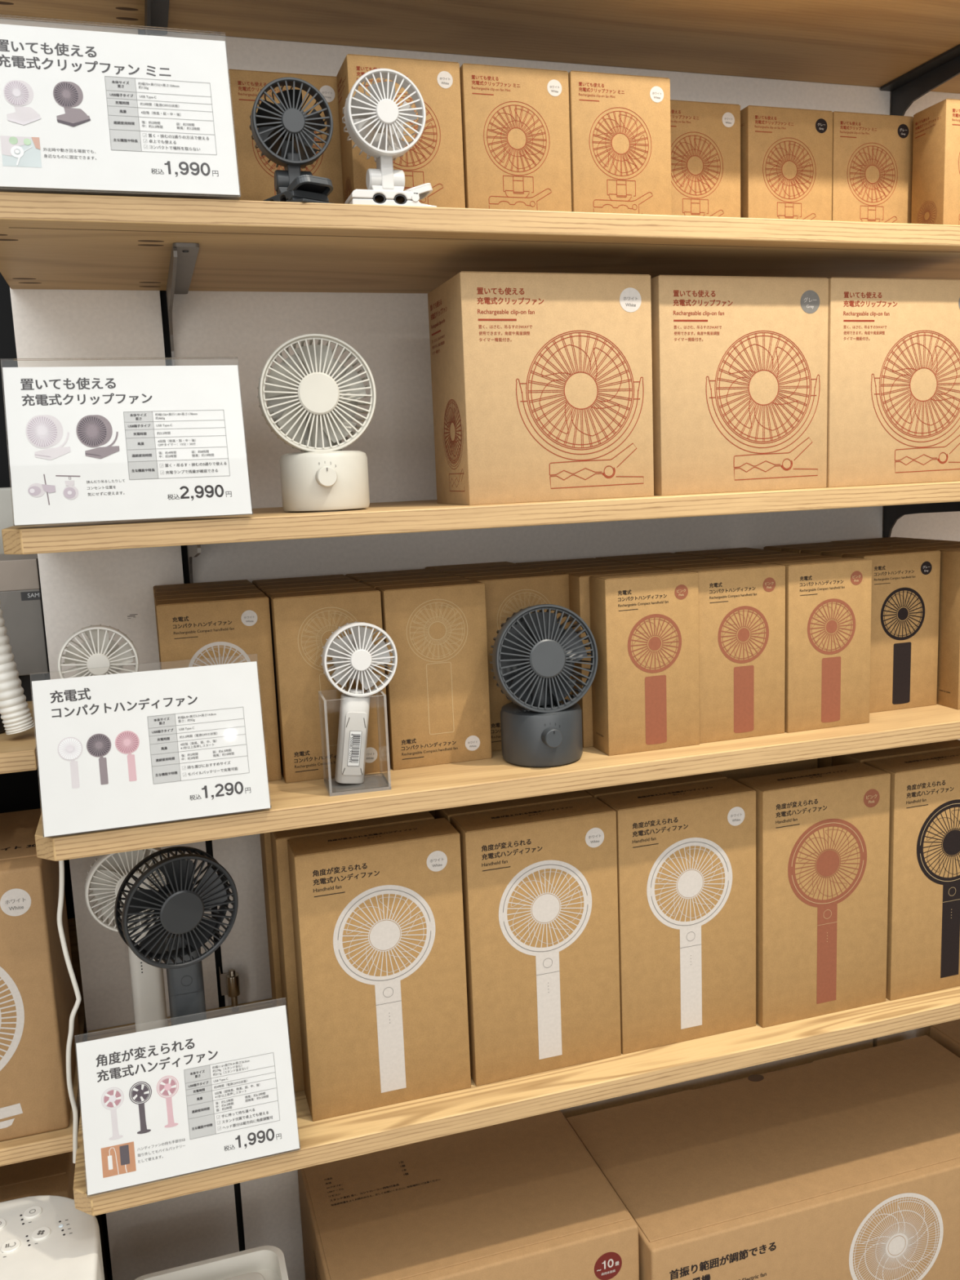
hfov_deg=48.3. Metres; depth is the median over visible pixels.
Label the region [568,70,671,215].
carton
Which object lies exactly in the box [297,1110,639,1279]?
carton
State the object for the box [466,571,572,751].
carton
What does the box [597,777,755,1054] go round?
carton
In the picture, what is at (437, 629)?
picture
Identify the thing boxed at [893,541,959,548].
carton
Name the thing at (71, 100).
picture
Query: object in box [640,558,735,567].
carton
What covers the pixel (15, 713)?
corrugated hose
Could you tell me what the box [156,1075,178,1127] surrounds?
picture
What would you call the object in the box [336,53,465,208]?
carton
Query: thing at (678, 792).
print
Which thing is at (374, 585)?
carton
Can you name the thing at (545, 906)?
picture
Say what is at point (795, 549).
carton
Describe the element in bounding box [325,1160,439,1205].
print
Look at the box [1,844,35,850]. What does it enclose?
print
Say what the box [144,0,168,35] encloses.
shelf bracket
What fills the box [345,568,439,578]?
carton
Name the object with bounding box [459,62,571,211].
carton
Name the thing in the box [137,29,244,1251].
trim
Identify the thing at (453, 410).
picture
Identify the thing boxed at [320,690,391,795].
acrylic stand
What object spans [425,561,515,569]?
carton
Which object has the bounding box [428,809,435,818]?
carton
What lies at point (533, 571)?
carton
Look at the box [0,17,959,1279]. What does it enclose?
wall
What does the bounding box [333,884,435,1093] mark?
picture
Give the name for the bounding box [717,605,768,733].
picture
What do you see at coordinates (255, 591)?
carton
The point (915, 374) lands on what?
picture
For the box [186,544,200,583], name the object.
shelf bracket
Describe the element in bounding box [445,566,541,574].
carton
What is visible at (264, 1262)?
tub
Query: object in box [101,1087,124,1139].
picture
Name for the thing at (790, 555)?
carton
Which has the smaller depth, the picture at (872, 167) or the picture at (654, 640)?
the picture at (654, 640)
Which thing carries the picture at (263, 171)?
attached to the carton at (256, 175)
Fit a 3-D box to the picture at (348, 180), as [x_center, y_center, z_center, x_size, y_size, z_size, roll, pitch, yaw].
[-0.118,-0.400,0.962,0.001,0.030,0.030,-5,9,-17]
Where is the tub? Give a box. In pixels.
[134,1245,288,1279]
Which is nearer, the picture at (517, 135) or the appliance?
the picture at (517, 135)
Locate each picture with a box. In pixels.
[0,135,41,167]
[0,966,24,1128]
[3,80,40,124]
[25,414,70,460]
[27,474,55,505]
[53,81,90,126]
[55,475,79,499]
[57,737,82,788]
[75,414,119,458]
[86,733,111,784]
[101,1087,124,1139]
[101,1141,136,1177]
[115,730,139,781]
[128,1081,151,1133]
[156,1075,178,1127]
[188,641,250,666]
[252,130,323,191]
[297,607,358,746]
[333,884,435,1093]
[345,177,351,199]
[392,93,443,204]
[406,599,467,734]
[442,399,464,491]
[483,101,551,210]
[497,589,553,630]
[498,860,591,1059]
[515,330,644,488]
[589,106,653,213]
[627,613,681,744]
[646,837,732,1029]
[671,132,724,217]
[706,330,819,479]
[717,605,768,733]
[762,137,816,220]
[787,818,866,1004]
[807,598,855,722]
[847,142,897,222]
[848,1192,943,1279]
[871,329,959,472]
[880,587,924,704]
[916,799,959,977]
[917,200,936,224]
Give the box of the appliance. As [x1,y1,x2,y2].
[0,487,14,554]
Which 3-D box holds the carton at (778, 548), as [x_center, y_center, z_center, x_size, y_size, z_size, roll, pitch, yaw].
[0.408,-0.032,1.338,0.099,0.173,0.038,-5,9,-17]
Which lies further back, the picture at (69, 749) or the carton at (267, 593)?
the carton at (267, 593)
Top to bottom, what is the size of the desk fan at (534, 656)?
0.153 m
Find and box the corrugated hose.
[0,600,35,734]
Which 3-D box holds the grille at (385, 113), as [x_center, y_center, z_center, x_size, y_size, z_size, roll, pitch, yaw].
[-0.076,-0.429,0.872,0.065,0.065,0.008,-5,9,-17]
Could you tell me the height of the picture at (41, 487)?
0.024 m
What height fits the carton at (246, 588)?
0.173 m
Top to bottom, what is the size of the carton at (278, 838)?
0.260 m
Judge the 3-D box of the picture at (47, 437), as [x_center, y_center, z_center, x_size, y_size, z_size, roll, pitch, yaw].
[-0.337,-0.158,0.836,0.032,0.035,0.010,-5,9,-17]
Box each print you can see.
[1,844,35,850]
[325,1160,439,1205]
[328,828,416,841]
[491,806,572,818]
[637,786,712,798]
[777,769,846,780]
[904,755,958,763]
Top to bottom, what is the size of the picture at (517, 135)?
0.099 m
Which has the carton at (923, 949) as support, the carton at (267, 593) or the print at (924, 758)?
the print at (924, 758)
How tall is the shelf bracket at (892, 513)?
0.092 m
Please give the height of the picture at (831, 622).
0.129 m
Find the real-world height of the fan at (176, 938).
0.280 m
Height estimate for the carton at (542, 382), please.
0.202 m
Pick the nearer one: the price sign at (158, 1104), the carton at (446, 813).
the price sign at (158, 1104)
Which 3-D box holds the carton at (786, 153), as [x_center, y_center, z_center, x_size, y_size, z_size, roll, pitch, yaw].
[0.318,-0.485,1.146,0.102,0.142,0.050,-5,9,-17]
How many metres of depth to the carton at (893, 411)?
1.07 m
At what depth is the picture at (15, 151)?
0.79 m
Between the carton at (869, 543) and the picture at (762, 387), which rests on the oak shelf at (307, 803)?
the carton at (869, 543)
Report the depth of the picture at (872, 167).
1.15 m
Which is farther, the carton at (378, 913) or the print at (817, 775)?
the print at (817, 775)
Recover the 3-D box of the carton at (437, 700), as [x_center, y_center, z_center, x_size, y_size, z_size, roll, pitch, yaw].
[-0.045,0.032,1.041,0.099,0.173,0.038,-5,9,-17]
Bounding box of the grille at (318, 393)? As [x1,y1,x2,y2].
[258,333,376,452]
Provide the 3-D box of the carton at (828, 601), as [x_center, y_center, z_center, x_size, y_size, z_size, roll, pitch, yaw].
[0.355,0.004,1.121,0.099,0.173,0.038,-5,9,-17]
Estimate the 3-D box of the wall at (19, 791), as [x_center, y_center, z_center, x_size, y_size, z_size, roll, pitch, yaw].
[-0.449,0.087,1.529,4.600,2.350,0.020,-5,9,-17]
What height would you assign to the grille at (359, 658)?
0.067 m
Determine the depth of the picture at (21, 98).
0.80 m
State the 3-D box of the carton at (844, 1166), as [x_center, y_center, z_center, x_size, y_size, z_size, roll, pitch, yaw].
[0.408,0.704,1.324,0.550,0.227,0.246,-5,9,-17]
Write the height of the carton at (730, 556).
0.173 m
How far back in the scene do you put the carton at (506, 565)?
1.19 m
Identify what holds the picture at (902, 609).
attached to the carton at (905, 594)
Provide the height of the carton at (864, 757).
0.260 m
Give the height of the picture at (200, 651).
0.129 m
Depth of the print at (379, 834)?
1.01 m
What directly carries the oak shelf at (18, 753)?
attached to the wall at (19, 791)
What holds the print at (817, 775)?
on the carton at (822, 833)
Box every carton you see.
[0,808,79,1141]
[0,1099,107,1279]
[153,579,250,670]
[154,582,256,592]
[154,586,259,669]
[155,589,264,601]
[155,593,281,781]
[227,69,343,204]
[252,574,347,585]
[255,577,354,589]
[259,580,362,593]
[259,832,283,1007]
[264,583,372,597]
[268,586,390,782]
[270,810,434,1092]
[287,817,471,1121]
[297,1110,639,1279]
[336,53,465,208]
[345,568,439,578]
[351,571,448,581]
[359,573,460,584]
[366,577,471,588]
[375,579,491,769]
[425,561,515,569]
[427,271,653,505]
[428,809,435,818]
[435,564,527,572]
[435,790,592,822]
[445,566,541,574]
[450,796,621,1086]
[455,568,552,577]
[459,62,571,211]
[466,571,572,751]
[515,557,604,565]
[527,560,618,568]
[541,562,634,570]
[552,564,650,573]
[566,567,669,747]
[566,1035,959,1279]
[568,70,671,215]
[583,772,727,798]
[589,569,699,755]
[595,552,680,559]
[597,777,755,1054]
[608,554,699,562]
[624,556,717,564]
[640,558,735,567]
[650,275,828,495]
[655,560,755,570]
[670,99,740,217]
[674,547,759,555]
[680,563,785,743]
[689,549,776,556]
[706,551,798,559]
[717,758,817,781]
[725,553,817,561]
[737,762,890,1027]
[740,105,832,220]
[743,555,839,564]
[763,542,848,551]
[768,556,871,733]
[781,543,869,553]
[800,545,891,555]
[817,756,832,768]
[821,546,913,557]
[826,277,959,487]
[831,111,913,223]
[831,537,913,543]
[832,739,959,765]
[842,548,940,712]
[849,538,934,545]
[864,748,959,1000]
[870,539,956,546]
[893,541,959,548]
[911,98,959,225]
[915,544,959,550]
[929,1018,959,1057]
[936,548,959,709]
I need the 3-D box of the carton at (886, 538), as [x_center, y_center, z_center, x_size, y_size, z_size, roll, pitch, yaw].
[0.502,-0.042,1.377,0.099,0.173,0.038,-5,9,-17]
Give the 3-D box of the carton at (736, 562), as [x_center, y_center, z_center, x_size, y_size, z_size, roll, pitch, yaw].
[0.238,0.007,1.128,0.099,0.173,0.038,-5,9,-17]
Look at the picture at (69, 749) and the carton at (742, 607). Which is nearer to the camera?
the picture at (69, 749)
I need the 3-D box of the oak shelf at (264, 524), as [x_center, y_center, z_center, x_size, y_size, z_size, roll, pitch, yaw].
[0.499,-0.175,1.242,1.915,0.020,0.299,-5,9,-17]
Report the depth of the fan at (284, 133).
0.87 m
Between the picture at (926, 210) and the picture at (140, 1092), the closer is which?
the picture at (140, 1092)
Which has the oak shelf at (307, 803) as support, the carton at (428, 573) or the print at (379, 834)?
the carton at (428, 573)
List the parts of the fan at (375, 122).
lever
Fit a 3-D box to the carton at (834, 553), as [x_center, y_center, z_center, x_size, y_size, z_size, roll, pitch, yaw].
[0.444,-0.017,1.227,0.099,0.173,0.038,-5,9,-17]
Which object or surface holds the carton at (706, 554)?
on the oak shelf at (307, 803)
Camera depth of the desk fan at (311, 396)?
0.94 m
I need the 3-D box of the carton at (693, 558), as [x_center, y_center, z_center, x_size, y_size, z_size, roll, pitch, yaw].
[0.215,-0.003,1.202,0.099,0.173,0.038,-5,9,-17]
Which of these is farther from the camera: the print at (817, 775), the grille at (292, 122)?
the print at (817, 775)
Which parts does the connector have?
plate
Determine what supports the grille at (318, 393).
attached to the desk fan at (311, 396)
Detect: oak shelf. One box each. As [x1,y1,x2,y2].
[0,0,959,93]
[0,191,959,293]
[0,700,38,773]
[0,918,86,1166]
[1,480,959,554]
[35,703,959,861]
[72,986,959,1216]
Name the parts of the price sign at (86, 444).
foot plate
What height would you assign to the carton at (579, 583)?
0.173 m
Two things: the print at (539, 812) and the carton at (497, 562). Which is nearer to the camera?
the print at (539, 812)
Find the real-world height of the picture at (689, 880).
0.206 m
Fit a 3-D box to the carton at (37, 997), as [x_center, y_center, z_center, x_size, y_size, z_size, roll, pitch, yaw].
[-0.612,0.336,1.022,0.400,0.262,0.190,-5,9,-17]
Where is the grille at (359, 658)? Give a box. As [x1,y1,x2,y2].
[323,622,397,697]
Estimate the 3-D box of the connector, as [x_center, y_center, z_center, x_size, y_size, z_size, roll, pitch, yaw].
[-0.289,0.400,1.225,0.036,0.052,0.015,3,11,33]
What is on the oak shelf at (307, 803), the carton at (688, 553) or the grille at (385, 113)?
the carton at (688, 553)
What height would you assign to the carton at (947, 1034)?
0.232 m
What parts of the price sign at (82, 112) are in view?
foot plate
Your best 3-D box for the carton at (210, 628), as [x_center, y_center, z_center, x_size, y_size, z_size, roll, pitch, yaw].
[-0.242,0.048,0.995,0.099,0.173,0.038,-5,9,-17]
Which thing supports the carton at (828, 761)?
on the oak shelf at (322, 1141)
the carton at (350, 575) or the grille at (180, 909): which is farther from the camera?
the carton at (350, 575)
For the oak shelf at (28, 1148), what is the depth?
1.00 m
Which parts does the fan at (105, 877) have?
handle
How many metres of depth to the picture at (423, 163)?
0.95 m
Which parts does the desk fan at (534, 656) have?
motor post, knob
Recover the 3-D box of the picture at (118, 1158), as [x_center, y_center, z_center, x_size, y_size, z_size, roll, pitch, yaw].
[-0.310,0.446,0.919,0.027,0.023,0.007,-5,9,-17]
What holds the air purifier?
on the deck
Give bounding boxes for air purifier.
[0,1195,104,1279]
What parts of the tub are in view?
raised lid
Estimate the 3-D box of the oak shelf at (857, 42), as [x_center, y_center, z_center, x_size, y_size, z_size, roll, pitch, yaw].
[0.479,-0.668,1.165,1.915,0.020,0.299,-5,9,-17]
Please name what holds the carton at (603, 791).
on the oak shelf at (322, 1141)
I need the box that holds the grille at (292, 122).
[252,76,333,164]
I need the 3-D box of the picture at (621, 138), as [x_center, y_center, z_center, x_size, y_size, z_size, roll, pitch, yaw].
[0.133,-0.448,1.007,0.065,0.099,0.001,-5,9,-17]
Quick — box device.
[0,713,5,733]
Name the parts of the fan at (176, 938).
handle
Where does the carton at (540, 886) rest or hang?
on the oak shelf at (322, 1141)
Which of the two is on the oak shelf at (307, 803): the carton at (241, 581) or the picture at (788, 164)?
the carton at (241, 581)
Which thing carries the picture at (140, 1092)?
attached to the price sign at (158, 1104)
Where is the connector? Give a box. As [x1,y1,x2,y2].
[218,966,239,1012]
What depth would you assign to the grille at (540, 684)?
1.01 m
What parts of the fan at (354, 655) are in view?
handle, plate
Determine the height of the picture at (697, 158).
0.099 m
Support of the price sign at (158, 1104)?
on the oak shelf at (322, 1141)
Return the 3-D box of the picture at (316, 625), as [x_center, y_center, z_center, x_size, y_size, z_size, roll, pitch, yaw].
[-0.136,0.034,0.993,0.060,0.130,0.001,-5,9,-17]
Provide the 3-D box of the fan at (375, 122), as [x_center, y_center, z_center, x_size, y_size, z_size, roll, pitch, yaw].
[-0.078,-0.412,0.894,0.071,0.106,0.048,-5,9,-17]
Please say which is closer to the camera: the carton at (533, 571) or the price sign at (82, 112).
the price sign at (82, 112)
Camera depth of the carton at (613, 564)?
1.15 m
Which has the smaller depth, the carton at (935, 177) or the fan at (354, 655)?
the fan at (354, 655)
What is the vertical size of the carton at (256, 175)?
0.142 m
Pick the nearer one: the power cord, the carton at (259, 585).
the power cord
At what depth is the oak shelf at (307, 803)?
0.99 m
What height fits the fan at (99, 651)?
0.146 m
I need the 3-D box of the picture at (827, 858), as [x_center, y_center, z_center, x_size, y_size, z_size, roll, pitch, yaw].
[0.371,0.290,1.143,0.098,0.206,0.001,-5,9,-17]
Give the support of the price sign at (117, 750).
on the oak shelf at (307, 803)
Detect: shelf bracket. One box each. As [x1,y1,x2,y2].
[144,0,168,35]
[165,242,199,365]
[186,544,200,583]
[880,44,959,115]
[883,501,959,537]
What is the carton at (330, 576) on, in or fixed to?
on the oak shelf at (307, 803)
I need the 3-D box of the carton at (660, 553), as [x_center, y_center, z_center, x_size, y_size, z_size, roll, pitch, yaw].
[0.191,-0.014,1.276,0.099,0.173,0.038,-5,9,-17]
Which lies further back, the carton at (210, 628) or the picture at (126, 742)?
the carton at (210, 628)
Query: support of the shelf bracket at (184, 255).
attached to the wall at (390, 331)
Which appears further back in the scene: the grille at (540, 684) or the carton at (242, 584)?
the carton at (242, 584)
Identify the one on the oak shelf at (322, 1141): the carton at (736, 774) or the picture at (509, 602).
the carton at (736, 774)
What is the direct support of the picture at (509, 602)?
attached to the carton at (506, 594)
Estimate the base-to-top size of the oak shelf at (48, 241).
0.020 m
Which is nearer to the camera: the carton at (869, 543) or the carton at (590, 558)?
the carton at (590, 558)
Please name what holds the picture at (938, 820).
attached to the carton at (923, 949)
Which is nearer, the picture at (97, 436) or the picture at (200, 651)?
the picture at (97, 436)
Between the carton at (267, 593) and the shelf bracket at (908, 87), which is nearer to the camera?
the carton at (267, 593)
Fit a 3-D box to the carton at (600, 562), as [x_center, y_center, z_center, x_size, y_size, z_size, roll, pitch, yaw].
[0.106,0.000,1.206,0.099,0.173,0.038,-5,9,-17]
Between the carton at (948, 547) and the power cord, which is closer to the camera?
the power cord
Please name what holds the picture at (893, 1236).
attached to the carton at (844, 1166)
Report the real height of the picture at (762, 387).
0.141 m
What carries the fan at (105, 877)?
on the oak shelf at (322, 1141)
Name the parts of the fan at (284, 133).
lever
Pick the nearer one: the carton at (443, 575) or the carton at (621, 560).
the carton at (443, 575)
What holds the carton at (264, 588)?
on the oak shelf at (307, 803)
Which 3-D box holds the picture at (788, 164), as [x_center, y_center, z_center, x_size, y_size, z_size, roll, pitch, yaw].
[0.325,-0.474,1.123,0.065,0.099,0.001,-5,9,-17]
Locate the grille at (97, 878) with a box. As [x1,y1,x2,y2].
[84,848,167,933]
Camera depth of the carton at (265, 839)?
1.09 m
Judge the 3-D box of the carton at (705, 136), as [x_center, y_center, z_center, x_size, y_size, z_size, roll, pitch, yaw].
[0.213,-0.476,1.113,0.102,0.142,0.050,-5,9,-17]
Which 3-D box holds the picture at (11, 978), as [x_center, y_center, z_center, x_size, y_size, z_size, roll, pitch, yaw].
[-0.487,0.366,0.965,0.145,0.187,0.001,-5,9,-17]
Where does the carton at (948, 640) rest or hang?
on the oak shelf at (307, 803)
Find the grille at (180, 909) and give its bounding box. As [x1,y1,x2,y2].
[121,853,238,968]
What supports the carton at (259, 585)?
on the oak shelf at (307, 803)
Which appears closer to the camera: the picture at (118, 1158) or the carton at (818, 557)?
the picture at (118, 1158)
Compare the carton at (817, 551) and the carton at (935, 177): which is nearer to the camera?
the carton at (935, 177)
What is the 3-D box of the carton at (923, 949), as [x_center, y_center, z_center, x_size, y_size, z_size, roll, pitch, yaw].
[0.515,0.260,1.211,0.156,0.261,0.051,-5,9,-17]
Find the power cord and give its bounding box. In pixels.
[57,860,81,1163]
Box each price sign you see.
[0,14,240,199]
[0,356,253,526]
[30,653,271,838]
[74,1001,300,1197]
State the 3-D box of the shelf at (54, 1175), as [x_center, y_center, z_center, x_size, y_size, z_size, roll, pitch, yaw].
[-0.628,0.709,1.169,0.385,0.346,0.300,-5,9,-17]
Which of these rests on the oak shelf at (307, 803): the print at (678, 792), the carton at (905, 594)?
the carton at (905, 594)
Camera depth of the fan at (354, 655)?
0.96 m
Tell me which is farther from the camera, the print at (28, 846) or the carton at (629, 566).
the carton at (629, 566)
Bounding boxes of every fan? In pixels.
[57,624,138,678]
[84,847,168,1031]
[114,846,238,1025]
[249,76,333,203]
[257,333,376,512]
[320,621,397,783]
[342,68,436,207]
[489,604,598,766]
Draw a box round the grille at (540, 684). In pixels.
[494,604,598,713]
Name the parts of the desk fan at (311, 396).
motor post, knob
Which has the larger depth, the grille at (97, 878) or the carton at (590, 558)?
the carton at (590, 558)
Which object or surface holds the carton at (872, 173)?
on the oak shelf at (48, 241)
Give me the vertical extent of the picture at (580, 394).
0.141 m
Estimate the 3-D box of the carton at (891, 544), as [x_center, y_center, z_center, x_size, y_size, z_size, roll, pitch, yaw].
[0.526,-0.032,1.302,0.099,0.173,0.038,-5,9,-17]
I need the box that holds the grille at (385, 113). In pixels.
[346,68,426,155]
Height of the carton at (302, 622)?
0.173 m
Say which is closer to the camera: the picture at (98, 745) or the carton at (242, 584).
the picture at (98, 745)
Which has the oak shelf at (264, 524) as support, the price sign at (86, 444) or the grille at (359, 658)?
the price sign at (86, 444)
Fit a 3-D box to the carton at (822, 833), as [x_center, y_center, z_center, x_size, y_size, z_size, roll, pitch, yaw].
[0.362,0.274,1.165,0.156,0.261,0.051,-5,9,-17]
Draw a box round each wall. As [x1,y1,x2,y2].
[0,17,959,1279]
[0,272,112,1279]
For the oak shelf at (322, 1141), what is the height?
0.020 m
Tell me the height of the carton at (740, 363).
0.202 m
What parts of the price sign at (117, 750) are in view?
foot plate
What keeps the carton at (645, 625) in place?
on the oak shelf at (307, 803)
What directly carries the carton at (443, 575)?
on the oak shelf at (307, 803)
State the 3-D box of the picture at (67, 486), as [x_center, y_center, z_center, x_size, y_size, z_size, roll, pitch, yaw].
[-0.321,-0.119,0.835,0.018,0.019,0.005,-5,9,-17]
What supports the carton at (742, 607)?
on the oak shelf at (307, 803)

